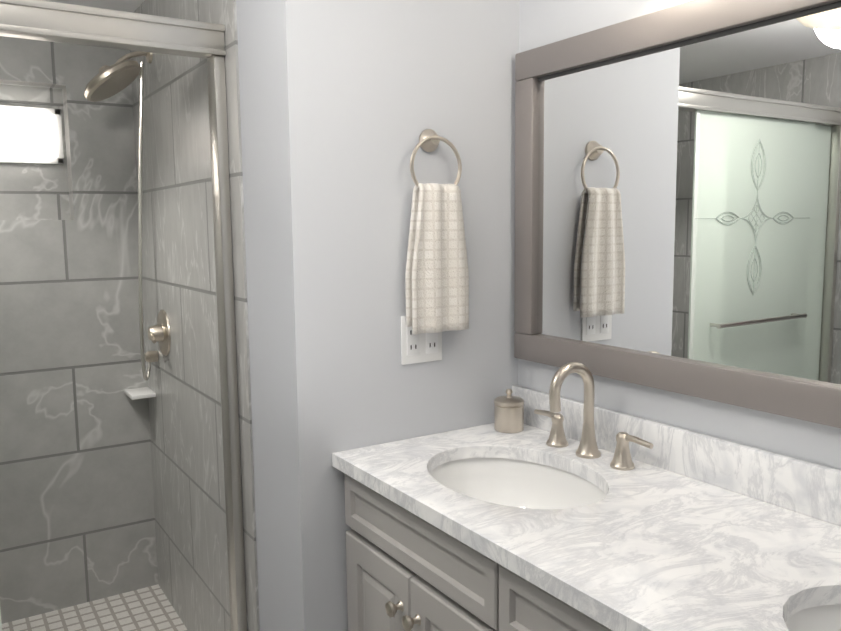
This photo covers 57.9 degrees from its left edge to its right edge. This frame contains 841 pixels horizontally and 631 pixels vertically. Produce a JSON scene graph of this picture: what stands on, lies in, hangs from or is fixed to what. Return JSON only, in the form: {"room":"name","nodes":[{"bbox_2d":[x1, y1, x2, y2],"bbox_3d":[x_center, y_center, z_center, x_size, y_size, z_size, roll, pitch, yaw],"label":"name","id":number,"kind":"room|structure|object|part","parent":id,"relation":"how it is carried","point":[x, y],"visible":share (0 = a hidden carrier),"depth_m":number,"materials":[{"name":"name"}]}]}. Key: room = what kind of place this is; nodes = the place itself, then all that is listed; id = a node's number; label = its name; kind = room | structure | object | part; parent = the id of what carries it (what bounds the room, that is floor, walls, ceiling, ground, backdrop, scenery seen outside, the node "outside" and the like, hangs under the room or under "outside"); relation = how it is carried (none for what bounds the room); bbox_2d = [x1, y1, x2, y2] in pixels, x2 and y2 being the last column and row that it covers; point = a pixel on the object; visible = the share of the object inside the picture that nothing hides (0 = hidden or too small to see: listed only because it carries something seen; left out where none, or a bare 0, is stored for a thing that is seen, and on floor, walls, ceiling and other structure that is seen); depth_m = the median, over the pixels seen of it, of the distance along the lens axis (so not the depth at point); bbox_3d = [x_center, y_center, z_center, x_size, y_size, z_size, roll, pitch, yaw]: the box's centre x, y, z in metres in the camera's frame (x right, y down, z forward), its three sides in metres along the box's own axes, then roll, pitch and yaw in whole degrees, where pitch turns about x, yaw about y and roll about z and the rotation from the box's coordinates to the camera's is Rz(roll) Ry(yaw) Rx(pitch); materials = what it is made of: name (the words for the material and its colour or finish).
{"room":"bathroom","nodes":[
{"label":"bathroom","id":0,"kind":"room"},
{"bbox_2d":[0,84,70,219],"bbox_3d":[-1.514,-0.545,2.531,0.610,0.455,0.030,-5,8,-32],"label":"wall","id":1,"kind":"structure","parent":0,"point":[30,191],"depth_m":2.63,"materials":[{"name":"tile"}]},
{"bbox_2d":[0,105,63,163],"bbox_3d":[-1.504,-0.605,2.506,0.590,0.190,0.012,-5,8,-32],"label":"shower window","id":2,"kind":"structure","parent":1,"relation":"attached to","point":[31,135],"depth_m":2.61,"materials":[{"name":"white glass"}]},
{"bbox_3d":[-1.505,-0.689,2.496,0.590,0.022,0.012,-5,8,-32],"label":"frame","id":3,"kind":"part","parent":2,"relation":"part of","materials":[{"name":"white plastic"}]},
{"bbox_3d":[-1.503,-0.522,2.516,0.590,0.022,0.012,-5,8,-32],"label":"frame","id":4,"kind":"part","parent":2,"relation":"part of","materials":[{"name":"white plastic"}]},
{"bbox_3d":[-1.265,-0.626,2.657,0.022,0.190,0.012,-5,8,-32],"label":"frame","id":5,"kind":"part","parent":2,"relation":"part of","materials":[{"name":"white plastic"}]},
{"bbox_2d":[0,36,157,623],"bbox_3d":[-1.699,0.066,2.426,1.560,2.130,0.120,-5,8,-32],"label":"wall","id":6,"kind":"structure","parent":0,"point":[77,520],"depth_m":2.67,"materials":[{"name":"tile"}]},
{"bbox_2d":[124,387,156,399],"bbox_3d":[-1.012,0.281,2.742,0.084,0.015,0.130,-5,8,-32],"label":"shower shelf","id":7,"kind":"object","parent":6,"relation":"attached to","point":[144,392],"depth_m":2.71,"materials":[{"name":"white stone"}]},
{"bbox_2d":[130,0,259,630],"bbox_3d":[-0.441,0.034,2.581,0.741,2.130,1.210,-5,8,-32],"label":"wall tile","id":8,"kind":"structure","parent":6,"relation":"attached to","point":[179,288],"depth_m":2.28,"materials":[{"name":"grey tile"}]},
{"bbox_2d":[84,51,157,399],"bbox_3d":[-1.000,-0.284,2.532,0.206,1.185,0.388,-5,8,-32],"label":"shower head","id":9,"kind":"object","parent":8,"relation":"attached to","point":[119,75],"visible":1,"depth_m":2.45},
{"bbox_3d":[-0.918,-0.812,2.413,0.110,0.066,0.016,-5,8,-32],"label":"arm","id":10,"kind":"part","parent":9,"relation":"part of"},
{"bbox_2d":[148,310,170,355],"bbox_3d":[-0.881,0.060,2.529,0.059,0.156,0.164,-5,8,-32],"label":"shower valve","id":11,"kind":"object","parent":8,"relation":"attached to","point":[159,332],"visible":1,"depth_m":2.51,"materials":[{"name":"silver metal"}]},
{"bbox_3d":[-0.876,0.071,2.488,0.024,0.030,0.088,-5,8,-32],"label":"lever","id":12,"kind":"part","parent":11,"relation":"part of","materials":[{"name":"silver metal"}]},
{"bbox_3d":[-0.863,0.058,2.545,0.010,0.156,0.156,-5,8,-32],"label":"plate","id":13,"kind":"part","parent":11,"relation":"part of","materials":[{"name":"silver metal"}]},
{"bbox_2d":[44,0,144,11],"bbox_3d":[-0.504,-0.900,0.986,2.415,0.100,3.900,-5,8,-32],"label":"ceiling","id":14,"kind":"structure","parent":0,"point":[127,5],"depth_m":2.49,"materials":[{"name":"white paint"}]},
{"bbox_2d":[2,584,187,630],"bbox_3d":[-1.405,1.150,2.109,1.560,0.045,0.930,-5,8,-32],"label":"floor","id":15,"kind":"structure","parent":0,"point":[150,608],"depth_m":2.67,"materials":[{"name":"tile"}]},
{"bbox_2d":[236,0,518,630],"bbox_3d":[-0.035,0.104,1.954,0.735,2.130,0.290,-5,8,-32],"label":"wall","id":16,"kind":"structure","parent":0,"point":[344,104],"depth_m":1.72,"materials":[{"name":"grey paint"}]},
{"bbox_2d":[401,316,441,364],"bbox_3d":[0.004,0.054,1.795,0.113,0.115,0.008,-5,8,-32],"label":"electrical outlet plate","id":17,"kind":"object","parent":16,"relation":"attached to","point":[421,347],"visible":0.6,"depth_m":1.79,"materials":[{"name":"white plastic"}]},
{"bbox_2d":[406,323,419,356],"bbox_3d":[-0.017,0.056,1.779,0.034,0.075,0.002,-5,8,-32],"label":"socket","id":18,"kind":"object","parent":17,"relation":"attached to","point":[412,340],"depth_m":1.78,"materials":[{"name":"white plastic"}]},
{"bbox_2d":[425,321,438,353],"bbox_3d":[0.027,0.052,1.807,0.034,0.075,0.002,-5,8,-32],"label":"socket","id":19,"kind":"object","parent":17,"relation":"attached to","point":[431,339],"depth_m":1.81,"materials":[{"name":"white plastic"}]},
{"bbox_2d":[405,129,468,334],"bbox_3d":[0.036,-0.196,1.758,0.159,0.466,0.058,-5,8,-32],"label":"towel ring","id":20,"kind":"object","parent":16,"relation":"attached to","point":[437,285],"visible":1,"depth_m":1.74,"materials":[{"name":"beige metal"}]},
{"bbox_2d":[514,0,840,469],"bbox_3d":[0.713,0.169,1.332,0.148,2.130,1.570,-5,8,-32],"label":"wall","id":21,"kind":"structure","parent":0,"point":[677,198],"depth_m":1.48,"materials":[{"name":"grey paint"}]},
{"bbox_3d":[0.263,-0.262,1.872,0.028,0.618,0.066,-5,8,-32],"label":"frame","id":22,"kind":"part","parent":21,"relation":"part of","materials":[{"name":"grey wood"}]},
{"bbox_3d":[0.619,-0.540,1.272,0.028,0.066,1.403,-5,8,-32],"label":"frame","id":23,"kind":"part","parent":21,"relation":"part of","materials":[{"name":"grey"}]},
{"bbox_3d":[-0.480,1.315,1.247,2.415,0.100,3.900,-5,8,-32],"label":"floor","id":24,"kind":"structure","parent":0,"visible":0},
{"bbox_2d":[332,362,840,630],"bbox_3d":[0.421,0.696,1.263,0.544,1.106,1.464,-5,8,-32],"label":"bathroom vanity","id":25,"kind":"object","parent":24,"relation":"on","point":[559,513],"visible":1,"depth_m":1.35,"materials":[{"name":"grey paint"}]},
{"bbox_3d":[-0.085,0.800,1.645,0.020,0.604,0.274,-5,8,-32],"label":"door","id":26,"kind":"part","parent":25,"relation":"part of","materials":[{"name":"grey paint"}]},
{"bbox_3d":[-0.052,0.584,1.515,0.032,0.031,0.031,-5,8,-32],"label":"knob","id":27,"kind":"part","parent":25,"relation":"part of","materials":[{"name":"silver metal"}]},
{"bbox_3d":[-0.018,0.590,1.462,0.032,0.031,0.031,-5,8,-32],"label":"knob","id":28,"kind":"part","parent":25,"relation":"part of","materials":[{"name":"silver metal"}]},
{"bbox_3d":[0.063,0.826,1.415,0.020,0.604,0.271,-5,8,-32],"label":"door","id":29,"kind":"part","parent":25,"relation":"part of","materials":[{"name":"grey paint"}]},
{"bbox_2d":[332,418,747,581],"bbox_3d":[0.207,0.334,1.561,0.534,0.030,0.668,-5,8,-32],"label":"countertop","id":30,"kind":"structure","parent":25,"relation":"on","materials":[{"name":"white stone"}]},
{"bbox_2d":[494,389,523,432],"bbox_3d":[0.218,0.231,1.868,0.074,0.102,0.074,-5,8,-32],"label":"canister","id":31,"kind":"object","parent":30,"relation":"on","point":[508,412],"visible":1,"depth_m":1.84,"materials":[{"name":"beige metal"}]},
{"bbox_2d":[534,409,568,447],"bbox_3d":[0.300,0.258,1.760,0.050,0.073,0.100,-5,8,-32],"label":"handle","id":32,"kind":"object","parent":30,"relation":"on","point":[556,439],"depth_m":1.73,"materials":[{"name":"silver metal"}]},
{"bbox_2d":[549,362,600,458],"bbox_3d":[0.330,0.203,1.627,0.138,0.211,0.054,-5,8,-32],"label":"faucet","id":33,"kind":"object","parent":30,"relation":"on","point":[588,448],"depth_m":1.64,"materials":[{"name":"silver metal"}]},
{"bbox_2d":[610,431,653,470],"bbox_3d":[0.433,0.280,1.554,0.050,0.073,0.100,-5,8,-32],"label":"handle","id":34,"kind":"object","parent":30,"relation":"on","point":[622,460],"depth_m":1.56,"materials":[{"name":"silver metal"}]},
{"bbox_3d":[0.216,0.478,1.127,0.020,0.120,0.299,-5,8,-32],"label":"drawer","id":35,"kind":"part","parent":25,"relation":"part of","materials":[{"name":"grey paint"}]},
{"bbox_2d":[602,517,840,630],"bbox_3d":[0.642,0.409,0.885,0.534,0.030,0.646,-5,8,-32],"label":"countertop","id":36,"kind":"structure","parent":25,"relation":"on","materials":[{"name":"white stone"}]},
{"bbox_2d":[767,598,840,630],"bbox_3d":[0.632,0.500,0.875,0.347,0.146,0.462,-5,8,-32],"label":"sink","id":37,"kind":"object","parent":36,"relation":"in","point":[814,614],"depth_m":1.06,"materials":[{"name":"white ceramic"}]},
{"bbox_3d":[-1.118,1.160,1.656,1.560,0.124,0.140,-5,8,-32],"label":"sill","id":38,"kind":"structure","parent":24,"relation":"on","visible":0},
{"bbox_3d":[-1.117,1.091,1.645,1.560,0.016,0.146,-5,8,-32],"label":"sill","id":39,"kind":"structure","parent":38,"relation":"on","visible":0},
{"bbox_2d":[0,0,246,630],"bbox_3d":[-1.124,0.217,1.541,1.544,1.744,0.110,-5,8,-32],"label":"shower door frame","id":40,"kind":"structure","parent":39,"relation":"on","point":[43,20],"depth_m":1.86,"materials":[{"name":"silver metal"}]}
]}

